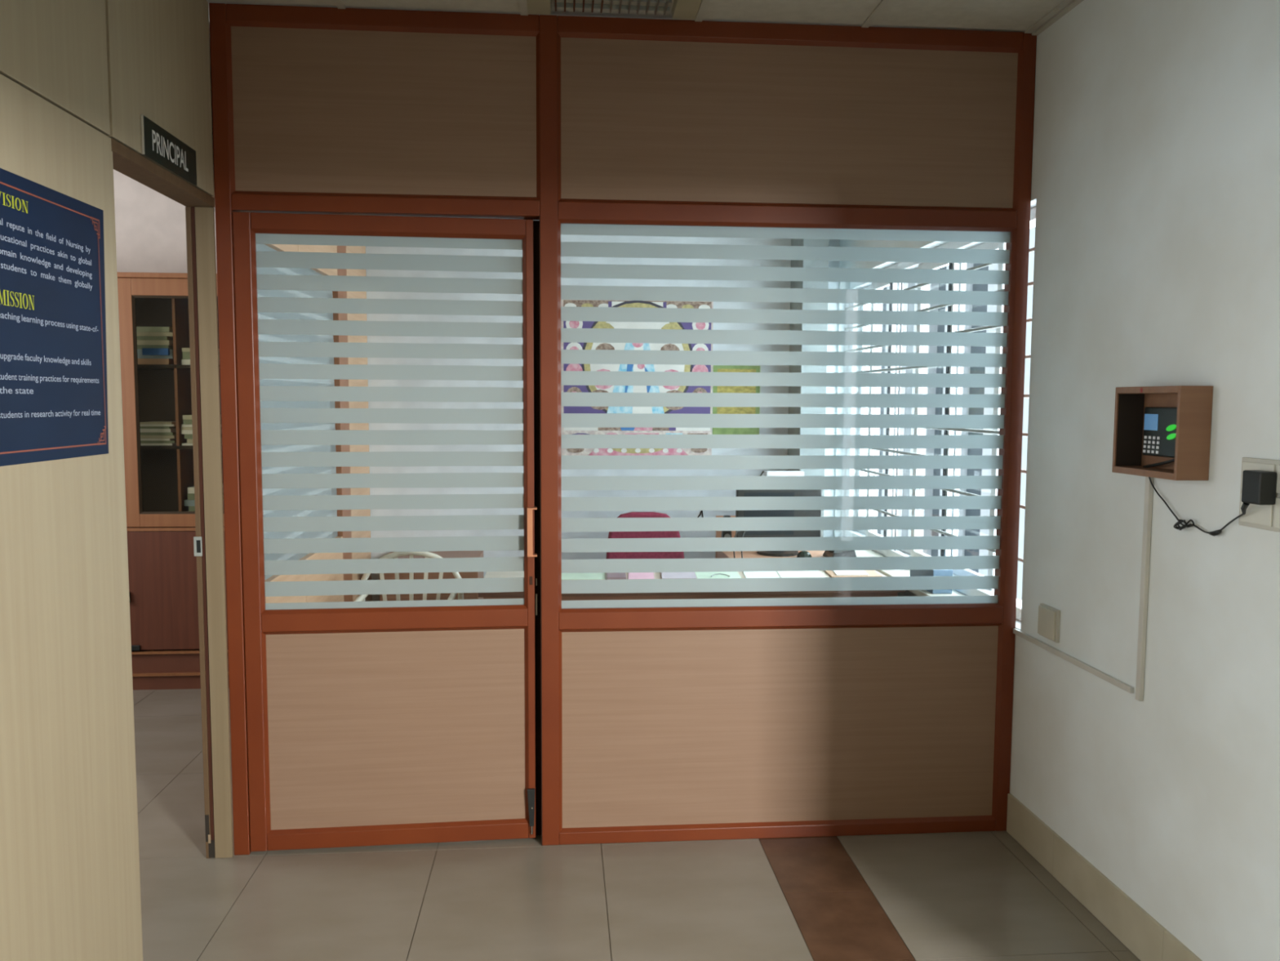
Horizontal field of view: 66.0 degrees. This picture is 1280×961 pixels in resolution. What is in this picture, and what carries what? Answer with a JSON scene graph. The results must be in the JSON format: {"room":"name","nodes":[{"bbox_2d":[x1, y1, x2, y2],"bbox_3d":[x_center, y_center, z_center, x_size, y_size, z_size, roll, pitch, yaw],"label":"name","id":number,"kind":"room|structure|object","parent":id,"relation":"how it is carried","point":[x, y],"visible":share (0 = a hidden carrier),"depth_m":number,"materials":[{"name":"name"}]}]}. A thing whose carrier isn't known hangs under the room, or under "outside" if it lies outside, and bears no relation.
{"room":"school corridor","nodes":[
{"label":"school corridor","id":0,"kind":"room"},
{"bbox_2d":[113,169,217,273],"bbox_3d":[-3.181,-0.382,5.778,2.990,2.951,0.150,0,5,-5],"label":"wall","id":1,"kind":"structure","parent":0,"point":[150,226],"depth_m":5.65,"materials":[{"name":"white paint"}]},
{"bbox_2d":[0,0,372,960],"bbox_3d":[-1.246,-0.389,1.024,0.118,3.751,9.295,0,5,-5],"label":"wall","id":2,"kind":"structure","parent":0,"point":[77,76],"depth_m":2.36,"materials":[{"name":"beige laminate"}]},
{"bbox_2d":[0,168,108,466],"bbox_3d":[-1.286,-0.323,1.904,0.002,0.602,1.138,0,5,-5],"label":"poster","id":3,"kind":"object","parent":2,"relation":"attached to","point":[54,393],"visible":1,"depth_m":2.19,"materials":[{"name":"blue paper"}]},
{"bbox_2d":[140,114,196,185],"bbox_3d":[-1.363,-0.953,2.866,0.006,0.105,0.396,0,5,-5],"label":"board","id":4,"kind":"object","parent":2,"relation":"attached to","point":[158,144],"visible":1,"depth_m":2.84,"materials":[{"name":"black plastic"}]},
{"bbox_2d":[111,137,233,960],"bbox_3d":[-1.417,0.217,2.950,0.095,2.232,0.746,0,5,-5],"label":"door frame","id":5,"kind":"structure","parent":2,"relation":"in","point":[209,540],"depth_m":3.29,"materials":[{"name":"beige laminate"}]},
{"bbox_2d":[113,0,1084,169],"bbox_3d":[0.514,-1.867,1.049,9.600,1.031,10.300,0,5,-5],"label":"ceiling","id":6,"kind":"structure","parent":0,"point":[1033,17],"depth_m":3.23,"materials":[{"name":"white paint"}]},
{"bbox_2d":[526,0,702,19],"bbox_3d":[-0.047,-1.531,2.711,0.556,0.072,1.138,0,5,-5],"label":"air vent","id":7,"kind":"object","parent":6,"relation":"attached to","point":[681,9],"visible":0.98,"depth_m":3.23,"materials":[{"name":"silver metal"}]},
{"bbox_2d":[365,234,839,600],"bbox_3d":[-0.235,-0.375,5.866,2.816,2.951,0.150,0,5,-5],"label":"wall","id":8,"kind":"structure","parent":0,"point":[579,238],"depth_m":5.75,"materials":[{"name":"paint"}]},
{"bbox_2d":[561,299,713,455],"bbox_3d":[-0.015,-0.598,5.785,0.887,0.920,0.007,0,5,-5],"label":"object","id":9,"kind":"object","parent":8,"relation":"attached to","point":[565,303],"visible":0.41,"depth_m":5.79,"materials":[{"name":"multicoloured paper"}]},
{"bbox_2d":[697,471,764,517],"bbox_3d":[0.537,0.094,5.881,0.423,0.305,0.020,0,5,-5],"label":"cable","id":10,"kind":"object","parent":8,"relation":"attached to","point":[701,511],"visible":0.19,"depth_m":5.88,"materials":[{"name":"black plastic"}]},
{"bbox_2d":[712,365,760,434],"bbox_3d":[0.573,-0.470,5.845,0.287,0.419,0.004,0,5,-5],"label":"poster","id":11,"kind":"object","parent":8,"relation":"attached to","point":[757,389],"visible":0.36,"depth_m":5.84,"materials":[{"name":"yellow paper"}]},
{"bbox_2d":[716,368,755,413],"bbox_3d":[0.571,-0.507,5.840,0.230,0.305,0.001,0,5,-5],"label":"print","id":12,"kind":"object","parent":11,"relation":"attached to","point":[719,388],"depth_m":5.84},
{"bbox_2d":[208,3,1036,854],"bbox_3d":[-0.021,-0.129,3.461,2.775,2.851,0.098,0,5,-5],"label":"wall","id":13,"kind":"structure","parent":0,"point":[680,725],"depth_m":3.40,"materials":[{"name":"brown wood"}]},
{"bbox_2d":[232,211,537,851],"bbox_3d":[-0.853,0.199,3.394,0.994,2.180,0.082,0,5,-7],"label":"door","id":14,"kind":"structure","parent":13,"relation":"in","point":[370,722],"depth_m":3.41,"materials":[{"name":"brown wood"}]},
{"bbox_2d":[557,219,1016,612],"bbox_3d":[0.517,-0.214,3.469,1.604,1.347,0.039,0,5,-5],"label":"window","id":15,"kind":"structure","parent":13,"relation":"in","point":[565,227],"depth_m":3.48,"materials":[{"name":"clear glass"}]},
{"bbox_2d":[133,688,1140,960],"bbox_3d":[0.498,1.557,1.326,9.600,0.160,10.300,0,5,-5],"label":"floor","id":16,"kind":"structure","parent":0,"point":[976,895],"depth_m":3.15,"materials":[{"name":"tile"}]},
{"bbox_2d":[116,271,229,689],"bbox_3d":[-2.631,0.004,5.502,1.540,2.232,0.530,0,5,-5],"label":"tall cabinet","id":17,"kind":"object","parent":16,"relation":"on","point":[161,531],"visible":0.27,"depth_m":5.32,"materials":[{"name":"brown wood"}]},
{"bbox_2d":[137,358,173,364],"bbox_3d":[-2.644,-0.653,5.467,0.186,0.032,0.290,0,5,-2],"label":"folder","id":18,"kind":"object","parent":17,"relation":"on","point":[140,361],"visible":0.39,"depth_m":5.33,"materials":[{"name":"brown paper"}]},
{"bbox_2d":[137,349,173,359],"bbox_3d":[-2.642,-0.694,5.464,0.204,0.050,0.290,0,5,-6],"label":"folder","id":19,"kind":"object","parent":18,"relation":"on","point":[140,355],"visible":0.29,"depth_m":5.32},
{"bbox_2d":[137,344,173,349],"bbox_3d":[-2.652,-0.731,5.460,0.190,0.022,0.290,0,5,-5],"label":"folder","id":20,"kind":"object","parent":19,"relation":"on","point":[139,346],"visible":0.34,"depth_m":5.32,"materials":[{"name":"paper"}]},
{"bbox_2d":[137,339,173,346],"bbox_3d":[-2.643,-0.755,5.459,0.190,0.026,0.290,0,5,-3],"label":"folder","id":21,"kind":"object","parent":20,"relation":"on","point":[143,342],"visible":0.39,"depth_m":5.32,"materials":[{"name":"beige paper"}]},
{"bbox_2d":[137,336,173,340],"bbox_3d":[-2.648,-0.778,5.457,0.178,0.020,0.290,0,5,-3],"label":"folder","id":22,"kind":"object","parent":21,"relation":"on","point":[148,338],"visible":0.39,"depth_m":5.32,"materials":[{"name":"paper"}]},
{"bbox_2d":[136,331,173,337],"bbox_3d":[-2.635,-0.800,5.456,0.210,0.022,0.290,0,5,-5],"label":"folder","id":23,"kind":"object","parent":22,"relation":"on","point":[138,334],"visible":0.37,"depth_m":5.31,"materials":[{"name":"beige paper"}]},
{"bbox_2d":[136,326,173,332],"bbox_3d":[-2.638,-0.825,5.454,0.187,0.028,0.290,0,5,-3],"label":"folder","id":24,"kind":"object","parent":23,"relation":"on","point":[140,329],"visible":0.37,"depth_m":5.31,"materials":[{"name":"paper"}]},
{"bbox_2d":[142,347,169,355],"bbox_3d":[-2.604,-0.693,5.306,0.135,0.037,0.020,0,5,-5],"label":"folder","id":25,"kind":"object","parent":17,"relation":"in","point":[145,351],"visible":1,"depth_m":5.30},
{"bbox_2d":[140,443,176,445],"bbox_3d":[-2.653,-0.206,5.488,0.194,0.012,0.280,0,5,-6],"label":"folder","id":26,"kind":"object","parent":17,"relation":"on","point":[141,444],"visible":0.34,"depth_m":5.35,"materials":[{"name":"beige paper"}]},
{"bbox_2d":[140,440,176,443],"bbox_3d":[-2.647,-0.220,5.487,0.192,0.014,0.280,0,5,-9],"label":"folder","id":27,"kind":"object","parent":26,"relation":"on","point":[172,441],"visible":0.39,"depth_m":5.35,"materials":[{"name":"paper"}]},
{"bbox_2d":[140,438,176,440],"bbox_3d":[-2.655,-0.233,5.485,0.189,0.011,0.280,0,5,-4],"label":"folder","id":28,"kind":"object","parent":27,"relation":"on","point":[141,439],"visible":0.39,"depth_m":5.35,"materials":[{"name":"beige paper"}]},
{"bbox_2d":[140,435,176,438],"bbox_3d":[-2.645,-0.247,5.485,0.198,0.018,0.280,0,5,-7],"label":"folder","id":29,"kind":"object","parent":28,"relation":"on","point":[141,436],"visible":0.39,"depth_m":5.35,"materials":[{"name":"beige paper"}]},
{"bbox_2d":[140,431,176,435],"bbox_3d":[-2.643,-0.264,5.484,0.203,0.015,0.280,0,5,-3],"label":"folder","id":30,"kind":"object","parent":29,"relation":"on","point":[171,433],"visible":0.4,"depth_m":5.34,"materials":[{"name":"paper"}]},
{"bbox_2d":[140,428,176,432],"bbox_3d":[-2.653,-0.282,5.481,0.180,0.020,0.280,0,5,-7],"label":"folder","id":31,"kind":"object","parent":30,"relation":"on","point":[142,430],"visible":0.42,"depth_m":5.34,"materials":[{"name":"beige paper"}]},
{"bbox_2d":[140,426,175,428],"bbox_3d":[-2.638,-0.298,5.481,0.166,0.012,0.280,0,5,-2],"label":"folder","id":32,"kind":"object","parent":31,"relation":"on","point":[141,427],"visible":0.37,"depth_m":5.34,"materials":[{"name":"paper"}]},
{"bbox_2d":[139,423,175,426],"bbox_3d":[-2.644,-0.310,5.480,0.188,0.011,0.280,0,5,-9],"label":"folder","id":33,"kind":"object","parent":32,"relation":"on","point":[173,424],"visible":0.39,"depth_m":5.34,"materials":[{"name":"beige paper"}]},
{"bbox_2d":[139,421,175,424],"bbox_3d":[-2.651,-0.321,5.479,0.175,0.010,0.280,0,5,-9],"label":"folder","id":34,"kind":"object","parent":33,"relation":"on","point":[148,422],"visible":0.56,"depth_m":5.35,"materials":[{"name":"beige paper"}]},
{"bbox_2d":[137,364,219,370],"bbox_3d":[-2.632,-0.630,5.500,1.480,0.018,0.390,0,5,-5],"label":"shelf","id":35,"kind":"object","parent":17,"relation":"attached to","point":[140,366],"depth_m":5.32,"materials":[{"name":"brown wood"}]},
{"bbox_2d":[140,444,222,448],"bbox_3d":[-2.634,-0.194,5.535,1.480,0.018,0.390,0,5,-5],"label":"shelf","id":36,"kind":"object","parent":17,"relation":"attached to","point":[176,446],"depth_m":5.35,"materials":[{"name":"brown wood"}]},
{"bbox_2d":[181,359,219,364],"bbox_3d":[-2.395,-0.652,5.487,0.190,0.030,0.290,0,5,-3],"label":"folder","id":37,"kind":"object","parent":17,"relation":"on","point":[184,362],"visible":0.23,"depth_m":5.34,"materials":[{"name":"beige paper"}]},
{"bbox_2d":[182,351,219,359],"bbox_3d":[-2.395,-0.688,5.484,0.190,0.040,0.290,0,5,-7],"label":"folder","id":38,"kind":"object","parent":37,"relation":"on","point":[186,355],"visible":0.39,"depth_m":5.33,"materials":[{"name":"beige paper"}]},
{"bbox_2d":[182,347,219,351],"bbox_3d":[-2.395,-0.718,5.482,0.190,0.020,0.290,0,5,-6],"label":"folder","id":39,"kind":"object","parent":38,"relation":"on","point":[184,349],"visible":0.2,"depth_m":5.33,"materials":[{"name":"beige paper"}]},
{"bbox_2d":[182,442,222,445],"bbox_3d":[-2.415,-0.207,5.507,0.171,0.012,0.280,0,5,-4],"label":"folder","id":40,"kind":"object","parent":17,"relation":"on","point":[186,443],"visible":0.23,"depth_m":5.36,"materials":[{"name":"beige paper"}]},
{"bbox_2d":[186,438,222,443],"bbox_3d":[-2.396,-0.225,5.507,0.174,0.024,0.280,0,5,-9],"label":"folder","id":41,"kind":"object","parent":40,"relation":"on","point":[188,440],"visible":0.2,"depth_m":5.36,"materials":[{"name":"beige paper"}]},
{"bbox_2d":[184,433,222,438],"bbox_3d":[-2.410,-0.250,5.504,0.169,0.025,0.280,0,5,-9],"label":"folder","id":42,"kind":"object","parent":41,"relation":"on","point":[186,436],"visible":0.23,"depth_m":5.36,"materials":[{"name":"paper"}]},
{"bbox_2d":[181,430,222,434],"bbox_3d":[-2.406,-0.274,5.502,0.189,0.022,0.280,0,5,-3],"label":"folder","id":43,"kind":"object","parent":42,"relation":"on","point":[183,432],"visible":0.23,"depth_m":5.36,"materials":[{"name":"beige paper"}]},
{"bbox_2d":[181,426,221,430],"bbox_3d":[-2.410,-0.293,5.500,0.168,0.016,0.280,0,5,0],"label":"folder","id":44,"kind":"object","parent":43,"relation":"on","point":[182,428],"visible":0.2,"depth_m":5.36,"materials":[{"name":"beige paper"}]},
{"bbox_2d":[181,423,221,426],"bbox_3d":[-2.398,-0.309,5.500,0.192,0.014,0.280,0,5,-1],"label":"folder","id":45,"kind":"object","parent":44,"relation":"on","point":[182,425],"visible":0.21,"depth_m":5.36,"materials":[{"name":"beige paper"}]},
{"bbox_2d":[182,418,221,424],"bbox_3d":[-2.408,-0.329,5.497,0.177,0.025,0.280,0,5,-8],"label":"folder","id":46,"kind":"object","parent":45,"relation":"on","point":[184,421],"visible":0.23,"depth_m":5.35,"materials":[{"name":"paper"}]},
{"bbox_2d":[182,414,221,419],"bbox_3d":[-2.410,-0.354,5.495,0.163,0.023,0.280,0,5,-4],"label":"folder","id":47,"kind":"object","parent":46,"relation":"on","point":[184,416],"visible":0.2,"depth_m":5.35,"materials":[{"name":"beige paper"}]},
{"bbox_3d":[-2.404,0.216,5.547,0.200,0.034,0.270,0,5,-4],"label":"folder","id":48,"kind":"object","parent":17,"relation":"in","visible":0},
{"bbox_3d":[-2.397,0.181,5.545,0.188,0.034,0.270,0,5,-7],"label":"folder","id":49,"kind":"object","parent":48,"relation":"on","visible":0},
{"bbox_2d":[188,505,223,511],"bbox_3d":[-2.391,0.147,5.543,0.176,0.034,0.270,0,5,-3],"label":"folder","id":50,"kind":"object","parent":49,"relation":"on","point":[190,508],"visible":0.13,"depth_m":5.40,"materials":[{"name":"paper"}]},
{"bbox_2d":[184,498,223,506],"bbox_3d":[-2.403,0.113,5.539,0.200,0.034,0.270,0,5,-4],"label":"folder","id":51,"kind":"object","parent":50,"relation":"on","point":[187,502],"visible":0.23,"depth_m":5.40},
{"bbox_2d":[187,493,223,499],"bbox_3d":[-2.397,0.078,5.537,0.188,0.034,0.270,0,5,-7],"label":"folder","id":52,"kind":"object","parent":51,"relation":"on","point":[190,496],"visible":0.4,"depth_m":5.39,"materials":[{"name":"paper"}]},
{"bbox_2d":[187,483,223,493],"bbox_3d":[-2.391,0.044,5.534,0.176,0.034,0.270,0,5,-1],"label":"folder","id":53,"kind":"object","parent":52,"relation":"on","point":[191,489],"visible":0.23,"depth_m":5.40,"materials":[{"name":"beige paper"}]},
{"bbox_2d":[353,551,463,601],"bbox_3d":[-1.091,0.777,4.594,0.498,0.856,0.454,0,5,-5],"label":"plastic chair","id":54,"kind":"object","parent":16,"relation":"on","point":[361,597],"visible":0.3,"depth_m":4.77,"materials":[{"name":"beige plastic"}]},
{"bbox_2d":[379,550,484,600],"bbox_3d":[-1.167,0.772,5.589,0.530,0.700,0.405,0,5,-5],"label":"base cabinet","id":55,"kind":"object","parent":16,"relation":"on","point":[472,553],"visible":0.04,"depth_m":5.38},
{"bbox_2d":[606,511,684,559],"bbox_3d":[0.030,0.671,5.257,0.550,0.965,0.549,0,5,-5],"label":"office chair","id":56,"kind":"object","parent":16,"relation":"on","point":[672,534],"visible":0.07,"depth_m":5.39,"materials":[{"name":"red fabric"}]},
{"bbox_2d":[478,569,905,599],"bbox_3d":[0.218,0.827,4.648,1.890,0.755,0.576,0,5,-5],"label":"office desk","id":57,"kind":"object","parent":16,"relation":"on","point":[764,594],"visible":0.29,"depth_m":4.37,"materials":[{"name":"wood"}]},
{"bbox_2d":[561,573,605,579],"bbox_3d":[-0.288,0.443,4.665,0.255,0.003,0.280,0,5,-5],"label":"paper sheet","id":58,"kind":"object","parent":57,"relation":"on","point":[564,575],"visible":0.43,"depth_m":4.59,"materials":[{"name":"paper"}]},
{"bbox_2d":[606,572,626,579],"bbox_3d":[-0.113,0.440,4.659,0.087,0.012,0.264,0,5,-2],"label":"notebook","id":59,"kind":"object","parent":57,"relation":"on","point":[622,575],"visible":0.43,"depth_m":4.56,"materials":[{"name":"paper"}]},
{"bbox_2d":[628,572,653,578],"bbox_3d":[0.005,0.443,4.673,0.120,0.003,0.280,0,5,0],"label":"leaflet","id":60,"kind":"object","parent":57,"relation":"on","point":[631,575],"visible":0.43,"depth_m":4.62,"materials":[{"name":"pink paper"}]},
{"bbox_2d":[661,572,696,578],"bbox_3d":[0.181,0.443,4.668,0.180,0.006,0.250,0,5,-5],"label":"folder","id":61,"kind":"object","parent":57,"relation":"on","point":[664,575],"visible":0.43,"depth_m":4.61,"materials":[{"name":"white paper"}]},
{"bbox_2d":[694,571,741,578],"bbox_3d":[0.366,0.443,4.708,0.225,0.002,0.300,0,5,-5],"label":"paper sheet","id":62,"kind":"object","parent":57,"relation":"on","point":[700,575],"visible":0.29,"depth_m":4.65,"materials":[{"name":"paper"}]},
{"bbox_2d":[711,573,729,577],"bbox_3d":[0.374,0.442,4.608,0.090,0.013,0.035,0,5,-5],"label":"paper clip","id":63,"kind":"object","parent":62,"relation":"on","point":[717,573],"visible":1,"depth_m":4.61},
{"bbox_2d":[742,570,780,577],"bbox_3d":[0.575,0.444,4.699,0.159,0.002,0.327,0,5,1],"label":"paper sheet","id":64,"kind":"object","parent":57,"relation":"on","point":[748,574],"visible":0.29,"depth_m":4.66,"materials":[{"name":"white paper"}]},
{"bbox_2d":[776,570,824,577],"bbox_3d":[0.763,0.445,4.700,0.235,0.002,0.300,0,5,-5],"label":"paper sheet","id":65,"kind":"object","parent":57,"relation":"on","point":[784,574],"visible":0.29,"depth_m":4.68,"materials":[{"name":"white paper"}]},
{"bbox_2d":[824,569,882,577],"bbox_3d":[1.014,0.441,4.725,0.260,0.008,0.250,0,5,-5],"label":"tray","id":66,"kind":"object","parent":57,"relation":"on","point":[871,573],"visible":0.36,"depth_m":4.63,"materials":[{"name":"white plastic"}]},
{"bbox_2d":[832,569,867,575],"bbox_3d":[1.000,0.436,4.708,0.170,0.004,0.160,0,5,-5],"label":"paper sheet","id":67,"kind":"object","parent":66,"relation":"on","point":[851,572],"visible":0.64,"depth_m":4.67,"materials":[{"name":"white paper"}]},
{"bbox_2d":[715,515,825,558],"bbox_3d":[0.776,0.685,5.350,0.655,0.930,0.592,0,5,-5],"label":"table","id":68,"kind":"object","parent":16,"relation":"on","point":[815,553],"visible":0.04,"depth_m":5.30,"materials":[{"name":"brown wood"}]},
{"bbox_2d":[720,515,731,537],"bbox_3d":[0.478,0.285,5.457,0.059,0.182,0.063,0,5,-5],"label":"speaker","id":69,"kind":"object","parent":68,"relation":"on","point":[724,533],"visible":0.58,"depth_m":5.43},
{"bbox_2d":[733,530,740,558],"bbox_3d":[0.507,0.332,5.144,0.020,0.141,0.138,2,5,22],"label":"cable","id":70,"kind":"object","parent":68,"relation":"on","point":[736,531],"visible":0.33,"depth_m":5.11,"materials":[{"name":"black plastic"}]},
{"bbox_2d":[741,530,747,557],"bbox_3d":[0.547,0.331,5.148,0.020,0.141,0.138,2,5,22],"label":"cable","id":71,"kind":"object","parent":68,"relation":"on","point":[744,531],"visible":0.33,"depth_m":5.11,"materials":[{"name":"black plastic"}]},
{"bbox_2d":[735,489,822,556],"bbox_3d":[0.736,0.215,5.273,0.455,0.352,0.220,0,5,-5],"label":"monitor","id":72,"kind":"object","parent":68,"relation":"on","point":[817,533],"visible":0.43,"depth_m":5.23,"materials":[{"name":"black plastic"}]},
{"bbox_2d":[764,471,804,475],"bbox_3d":[0.766,-0.005,5.242,0.200,0.090,0.060,0,5,-5],"label":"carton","id":73,"kind":"object","parent":72,"relation":"on","point":[766,473],"visible":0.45,"depth_m":5.21,"materials":[{"name":"white cardboard"}]},
{"bbox_2d":[796,550,811,557],"bbox_3d":[0.859,0.385,5.155,0.080,0.035,0.105,0,5,-5],"label":"computer mouse","id":74,"kind":"object","parent":68,"relation":"on","point":[803,553],"visible":0.95,"depth_m":5.12,"materials":[{"name":"black plastic"}]},
{"bbox_2d":[822,550,856,556],"bbox_3d":[1.039,0.359,5.138,0.143,0.090,0.177,0,5,-5],"label":"desk phone","id":75,"kind":"object","parent":68,"relation":"on","point":[827,553],"visible":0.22,"depth_m":5.07,"materials":[{"name":"black plastic"}]},
{"bbox_2d":[787,239,829,537],"bbox_3d":[0.968,-0.309,5.741,0.145,2.851,0.299,0,5,-5],"label":"wall pier","id":76,"kind":"object","parent":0,"point":[803,242],"visible":0.07,"depth_m":5.58,"materials":[{"name":"grey paint"}]},
{"bbox_2d":[833,0,1279,960],"bbox_3d":[1.450,-0.205,3.862,0.220,2.951,4.570,0,5,-5],"label":"wall","id":77,"kind":"structure","parent":0,"point":[1155,185],"depth_m":2.72,"materials":[{"name":"white paint"}]},
{"bbox_2d":[844,206,1035,621],"bbox_3d":[1.294,-0.304,4.684,0.240,1.544,2.412,0,5,-5],"label":"window","id":78,"kind":"structure","parent":77,"relation":"in","point":[950,245],"depth_m":4.78,"materials":[{"name":"white plastic"}]},
{"bbox_2d":[910,569,952,593],"bbox_3d":[1.274,0.419,4.326,0.085,0.102,0.280,0,5,-5],"label":"carton","id":79,"kind":"object","parent":78,"relation":"on","point":[913,572],"visible":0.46,"depth_m":4.19,"materials":[{"name":"blue cardboard"}]},
{"bbox_2d":[1037,603,1060,642],"bbox_3d":[1.375,0.478,3.321,0.020,0.109,0.120,0,5,-5],"label":"wall plate","id":80,"kind":"object","parent":77,"relation":"attached to","point":[1049,617],"visible":1,"depth_m":3.30,"materials":[{"name":"beige plastic"}]},
{"bbox_2d":[1013,476,1153,701],"bbox_3d":[1.390,0.272,3.160,0.013,0.645,0.789,0,5,-5],"label":"cable trunking","id":81,"kind":"object","parent":77,"relation":"attached to","point":[1148,490],"visible":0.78,"depth_m":2.79,"materials":[{"name":"plastic"}]},
{"bbox_2d":[1006,793,1202,960],"bbox_3d":[1.434,1.299,2.666,0.012,0.144,1.942,0,5,-5],"label":"baseboard","id":82,"kind":"structure","parent":77,"relation":"attached to","point":[1135,928],"depth_m":3.03,"materials":[{"name":"tile"}]},
{"bbox_2d":[1111,385,1213,480],"bbox_3d":[1.393,-0.131,2.645,0.087,0.240,0.294,0,5,-5],"label":"wall box","id":83,"kind":"object","parent":77,"relation":"attached to","point":[1193,403],"visible":0.96,"depth_m":2.59,"materials":[{"name":"laminate"}]},
{"bbox_2d":[1142,406,1177,467],"bbox_3d":[1.413,-0.112,2.654,0.030,0.170,0.170,0,5,-5],"label":"terminal","id":84,"kind":"object","parent":83,"relation":"in","point":[1159,423],"visible":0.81,"depth_m":2.66,"materials":[{"name":"black plastic"}]},
{"bbox_2d":[1238,457,1279,532],"bbox_3d":[1.467,0.042,2.180,0.018,0.164,0.405,0,5,-5],"label":"board","id":85,"kind":"object","parent":77,"relation":"attached to","point":[1265,517],"visible":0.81,"depth_m":2.30,"materials":[{"name":"white plastic"}]},
{"bbox_2d":[1148,470,1276,536],"bbox_3d":[1.425,0.050,2.501,0.044,0.179,0.501,0,5,-1],"label":"power adapter","id":86,"kind":"object","parent":85,"relation":"attached to","point":[1259,486],"visible":1,"depth_m":2.27,"materials":[{"name":"black plastic"}]},
{"bbox_2d":[1240,493,1273,526],"bbox_3d":[1.450,0.068,2.321,0.005,0.069,0.105,0,5,-5],"label":"socket","id":87,"kind":"object","parent":85,"relation":"attached to","point":[1256,515],"depth_m":2.31,"materials":[{"name":"white plastic"}]},
{"bbox_2d":[1241,462,1275,487],"bbox_3d":[1.451,-0.009,2.315,0.005,0.065,0.105,0,5,-5],"label":"socket","id":88,"kind":"object","parent":85,"relation":"attached to","point":[1265,466],"depth_m":2.31,"materials":[{"name":"white plastic"}]},
{"bbox_2d":[1274,497,1279,528],"bbox_3d":[1.460,0.078,2.200,0.005,0.069,0.120,0,5,-5],"label":"socket","id":89,"kind":"object","parent":85,"relation":"attached to","point":[1277,506],"depth_m":2.25,"materials":[{"name":"white plastic"}]},
{"bbox_2d":[1275,464,1279,493],"bbox_3d":[1.460,0.001,2.193,0.005,0.065,0.120,0,5,-5],"label":"socket","id":90,"kind":"object","parent":85,"relation":"attached to","point":[1277,466],"depth_m":2.25,"materials":[{"name":"white plastic"}]},
{"label":"outside","id":91,"kind":"structure","parent":0,"visible":0},
{"bbox_2d":[877,226,1035,599],"bbox_3d":[4.861,-2.340,17.718,0.650,7.000,32.000,0,5,-5],"label":"window","id":92,"kind":"structure","parent":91,"point":[933,286],"depth_m":14.94,"materials":[{"name":"white glass"}]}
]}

